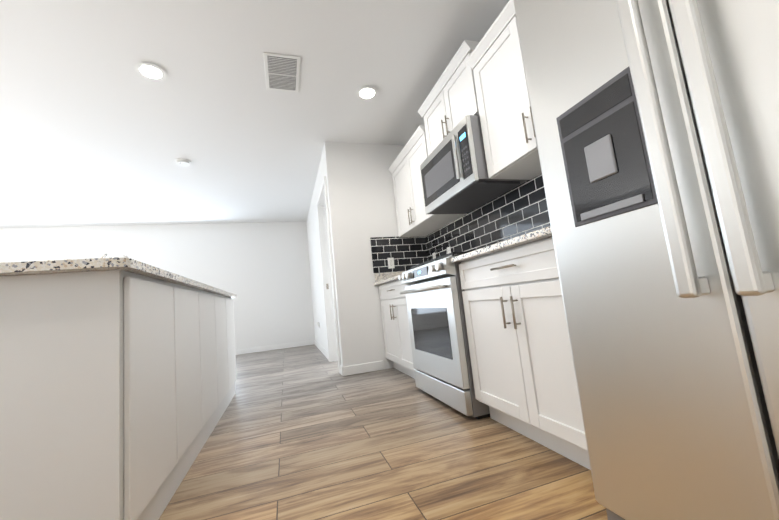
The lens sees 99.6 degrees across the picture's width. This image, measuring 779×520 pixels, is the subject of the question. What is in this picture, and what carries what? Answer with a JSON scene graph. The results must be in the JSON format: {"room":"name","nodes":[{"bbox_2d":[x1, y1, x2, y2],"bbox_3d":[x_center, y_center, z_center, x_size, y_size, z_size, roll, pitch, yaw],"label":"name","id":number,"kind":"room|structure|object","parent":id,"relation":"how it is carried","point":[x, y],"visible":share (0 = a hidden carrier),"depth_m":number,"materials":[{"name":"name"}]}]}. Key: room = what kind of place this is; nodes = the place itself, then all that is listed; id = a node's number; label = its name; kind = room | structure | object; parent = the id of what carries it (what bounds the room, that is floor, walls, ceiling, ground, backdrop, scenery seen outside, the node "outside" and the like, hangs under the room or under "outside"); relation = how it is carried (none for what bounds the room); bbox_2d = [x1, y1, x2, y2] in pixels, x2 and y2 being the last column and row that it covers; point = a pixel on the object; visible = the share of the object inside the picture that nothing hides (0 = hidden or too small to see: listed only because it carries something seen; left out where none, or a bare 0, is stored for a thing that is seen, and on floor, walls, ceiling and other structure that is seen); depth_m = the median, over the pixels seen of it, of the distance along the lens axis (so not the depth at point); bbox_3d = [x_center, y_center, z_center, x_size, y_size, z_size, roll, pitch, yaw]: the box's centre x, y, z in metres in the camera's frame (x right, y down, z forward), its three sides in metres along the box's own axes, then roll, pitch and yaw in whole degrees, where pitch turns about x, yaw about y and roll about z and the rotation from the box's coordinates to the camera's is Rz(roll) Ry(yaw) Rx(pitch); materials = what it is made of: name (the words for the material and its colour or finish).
{"room":"kitchen","nodes":[
{"label":"kitchen","id":0,"kind":"room"},
{"bbox_2d":[0,222,311,349],"bbox_3d":[-2.808,0.517,6.292,10.490,2.480,0.120,-4,-7,-18],"label":"wall","id":1,"kind":"structure","parent":0,"point":[269,274],"depth_m":6.19,"materials":[{"name":"white paint"}]},
{"bbox_2d":[235,340,313,354],"bbox_3d":[-4.500,1.798,5.487,6.390,0.092,0.013,-4,-7,-18],"label":"baseboard","id":2,"kind":"structure","parent":1,"relation":"attached to","point":[309,342],"depth_m":6.23,"materials":[{"name":"white paint"}]},
{"bbox_2d":[0,0,508,227],"bbox_3d":[-1.861,-1.267,3.043,10.490,0.050,7.340,-4,-7,-18],"label":"ceiling","id":3,"kind":"structure","parent":0,"point":[96,129],"depth_m":2.70,"materials":[{"name":"white paint"}]},
{"bbox_2d":[134,62,166,80],"bbox_3d":[-1.693,-1.338,2.337,0.190,0.015,0.190,-4,-7,-18],"label":"recessed light","id":4,"kind":"object","parent":3,"relation":"in","point":[150,71],"visible":0.9,"depth_m":2.33,"materials":[{"name":"white plastic"}]},
{"bbox_2d":[175,158,190,166],"bbox_3d":[-2.321,-1.091,3.700,0.150,0.040,0.150,-4,-7,-18],"label":"smoke detector","id":5,"kind":"object","parent":3,"relation":"attached to","point":[181,162],"visible":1,"depth_m":3.67,"materials":[{"name":"white plastic"}]},
{"bbox_2d":[263,52,300,91],"bbox_3d":[-0.812,-1.409,2.498,0.250,0.011,0.400,-4,-7,-18],"label":"ceiling vent","id":6,"kind":"object","parent":3,"relation":"in","point":[282,72],"visible":1,"depth_m":2.47,"materials":[{"name":"white plastic"}]},
{"bbox_2d":[356,86,377,99],"bbox_3d":[-0.192,-1.431,2.819,0.190,0.015,0.190,-4,-7,-18],"label":"recessed light","id":7,"kind":"object","parent":3,"relation":"in","point":[366,93],"visible":0.96,"depth_m":2.81,"materials":[{"name":"white plastic"}]},
{"bbox_2d":[304,153,327,351],"bbox_3d":[-1.045,0.188,5.102,0.120,2.480,3.270,-4,-7,-18],"label":"wall","id":8,"kind":"structure","parent":0,"point":[314,258],"depth_m":5.29,"materials":[{"name":"white paint"}]},
{"bbox_2d":[314,340,327,358],"bbox_3d":[-1.128,1.440,5.375,0.013,0.092,2.276,-4,-7,-18],"label":"baseboard","id":9,"kind":"structure","parent":8,"relation":"attached to","point":[316,343],"depth_m":5.16,"materials":[{"name":"white paint"}]},
{"bbox_2d":[316,176,340,373],"bbox_3d":[-0.693,0.189,3.993,0.147,2.135,0.960,-4,-7,-18],"label":"door frame","id":10,"kind":"structure","parent":8,"relation":"attached to","point":[332,334],"depth_m":4.29,"materials":[{"name":"white paint"}]},
{"bbox_2d":[322,141,403,372],"bbox_3d":[1.292,-0.175,4.100,3.980,2.480,0.120,-4,-7,-18],"label":"wall","id":11,"kind":"structure","parent":0,"point":[359,181],"depth_m":3.53,"materials":[{"name":"white paint"}]},
{"bbox_2d":[340,360,383,375],"bbox_3d":[-0.266,1.099,3.340,0.433,0.092,0.017,-4,-7,-18],"label":"baseboard","id":12,"kind":"structure","parent":11,"relation":"attached to","point":[362,368],"depth_m":3.33,"materials":[{"name":"white paint"}]},
{"bbox_2d":[374,271,403,281],"bbox_3d":[0.138,0.174,3.595,0.617,0.100,0.018,-4,-7,-18],"label":"backsplash","id":13,"kind":"structure","parent":11,"relation":"attached to","point":[378,277],"depth_m":3.53,"materials":[{"name":"beige stone"}]},
{"bbox_2d":[370,236,427,272],"bbox_3d":[0.116,-0.069,3.642,0.644,0.389,0.008,-4,-7,-18],"label":"tile backsplash","id":14,"kind":"structure","parent":11,"relation":"attached to","point":[406,253],"depth_m":3.63,"materials":[{"name":"black tile"}]},
{"bbox_2d":[387,258,394,268],"bbox_3d":[0.017,0.033,3.587,0.072,0.118,0.009,-4,-7,-18],"label":"outlet","id":15,"kind":"object","parent":14,"relation":"attached to","point":[390,262],"visible":1,"depth_m":3.58,"materials":[{"name":"white plastic"}]},
{"bbox_2d":[388,125,466,236],"bbox_3d":[0.354,-0.724,3.328,0.328,0.805,0.928,-4,-7,-18],"label":"upper cabinet","id":16,"kind":"object","parent":11,"relation":"attached to","point":[412,219],"depth_m":3.24,"materials":[{"name":"white paint"}]},
{"bbox_2d":[420,40,479,155],"bbox_3d":[0.581,-1.146,2.548,0.328,0.485,0.759,-4,-7,-18],"label":"upper cabinet","id":17,"kind":"object","parent":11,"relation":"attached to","point":[453,98],"depth_m":2.42,"materials":[{"name":"white paint"}]},
{"bbox_2d":[420,115,527,214],"bbox_3d":[0.575,-0.655,2.466,0.446,0.439,0.759,-4,-7,-18],"label":"microwave","id":18,"kind":"object","parent":17,"relation":"attached to","point":[454,174],"visible":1,"depth_m":2.26,"materials":[{"name":"silver metal"}]},
{"bbox_2d":[425,174,550,260],"bbox_3d":[0.817,-0.208,2.521,0.008,0.532,2.584,-4,-7,-18],"label":"tile backsplash","id":19,"kind":"structure","parent":11,"relation":"attached to","point":[520,209],"depth_m":2.49,"materials":[{"name":"black tile"}]},
{"bbox_2d":[468,0,541,179],"bbox_3d":[0.853,-0.973,1.746,0.328,0.805,0.843,-4,-7,-18],"label":"upper cabinet","id":20,"kind":"object","parent":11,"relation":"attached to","point":[484,79],"depth_m":1.88,"materials":[{"name":"white paint"}]},
{"bbox_2d":[159,344,607,519],"bbox_3d":[-1.606,1.231,2.731,10.490,0.050,7.340,-4,-7,-18],"label":"floor","id":21,"kind":"structure","parent":0,"point":[308,432],"depth_m":1.47,"materials":[{"name":"brown wood"}]},
{"bbox_2d":[0,270,236,519],"bbox_3d":[-1.503,0.647,1.877,0.850,0.871,2.241,-4,-7,-18],"label":"kitchen island","id":22,"kind":"object","parent":21,"relation":"on","point":[118,378],"depth_m":0.96,"materials":[{"name":"white paint"}]},
{"bbox_2d":[0,254,235,297],"bbox_3d":[-1.628,0.208,1.909,1.060,0.028,2.340,-4,-7,-18],"label":"island countertop","id":23,"kind":"structure","parent":22,"relation":"on","point":[119,262],"depth_m":0.95,"materials":[{"name":"white stone"}]},
{"bbox_2d":[379,278,415,378],"bbox_3d":[0.337,0.614,3.111,0.575,0.871,0.940,-4,-7,-18],"label":"base cabinet","id":24,"kind":"object","parent":21,"relation":"on","point":[394,312],"depth_m":3.03,"materials":[{"name":"white paint"}]},
{"bbox_2d":[374,274,401,285],"bbox_3d":[0.284,0.169,3.162,0.648,0.028,0.944,-4,-7,-18],"label":"countertop","id":25,"kind":"structure","parent":24,"relation":"on","point":[395,279],"depth_m":3.08,"materials":[{"name":"white stone"}]},
{"bbox_2d":[398,251,489,418],"bbox_3d":[0.547,0.455,2.288,0.718,0.940,0.770,-4,-7,-18],"label":"range","id":26,"kind":"object","parent":21,"relation":"on","point":[439,338],"visible":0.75,"depth_m":2.01,"materials":[{"name":"silver metal"}]},
{"bbox_2d":[454,234,590,469],"bbox_3d":[0.837,0.365,1.526,0.575,0.871,0.858,-4,-7,-18],"label":"base cabinet","id":27,"kind":"object","parent":21,"relation":"on","point":[524,377],"depth_m":1.41,"materials":[{"name":"white paint"}]},
{"bbox_2d":[450,226,551,261],"bbox_3d":[0.784,-0.079,1.577,0.648,0.028,0.862,-4,-7,-18],"label":"countertop","id":28,"kind":"structure","parent":27,"relation":"on","point":[545,232],"depth_m":1.41,"materials":[{"name":"white stone"}]},
{"bbox_2d":[513,0,778,519],"bbox_3d":[0.963,-0.205,0.703,0.818,1.770,0.919,-4,-7,-18],"label":"fridge","id":29,"kind":"object","parent":21,"relation":"on","point":[656,125],"visible":1,"depth_m":0.70,"materials":[{"name":"silver metal"}]}
]}

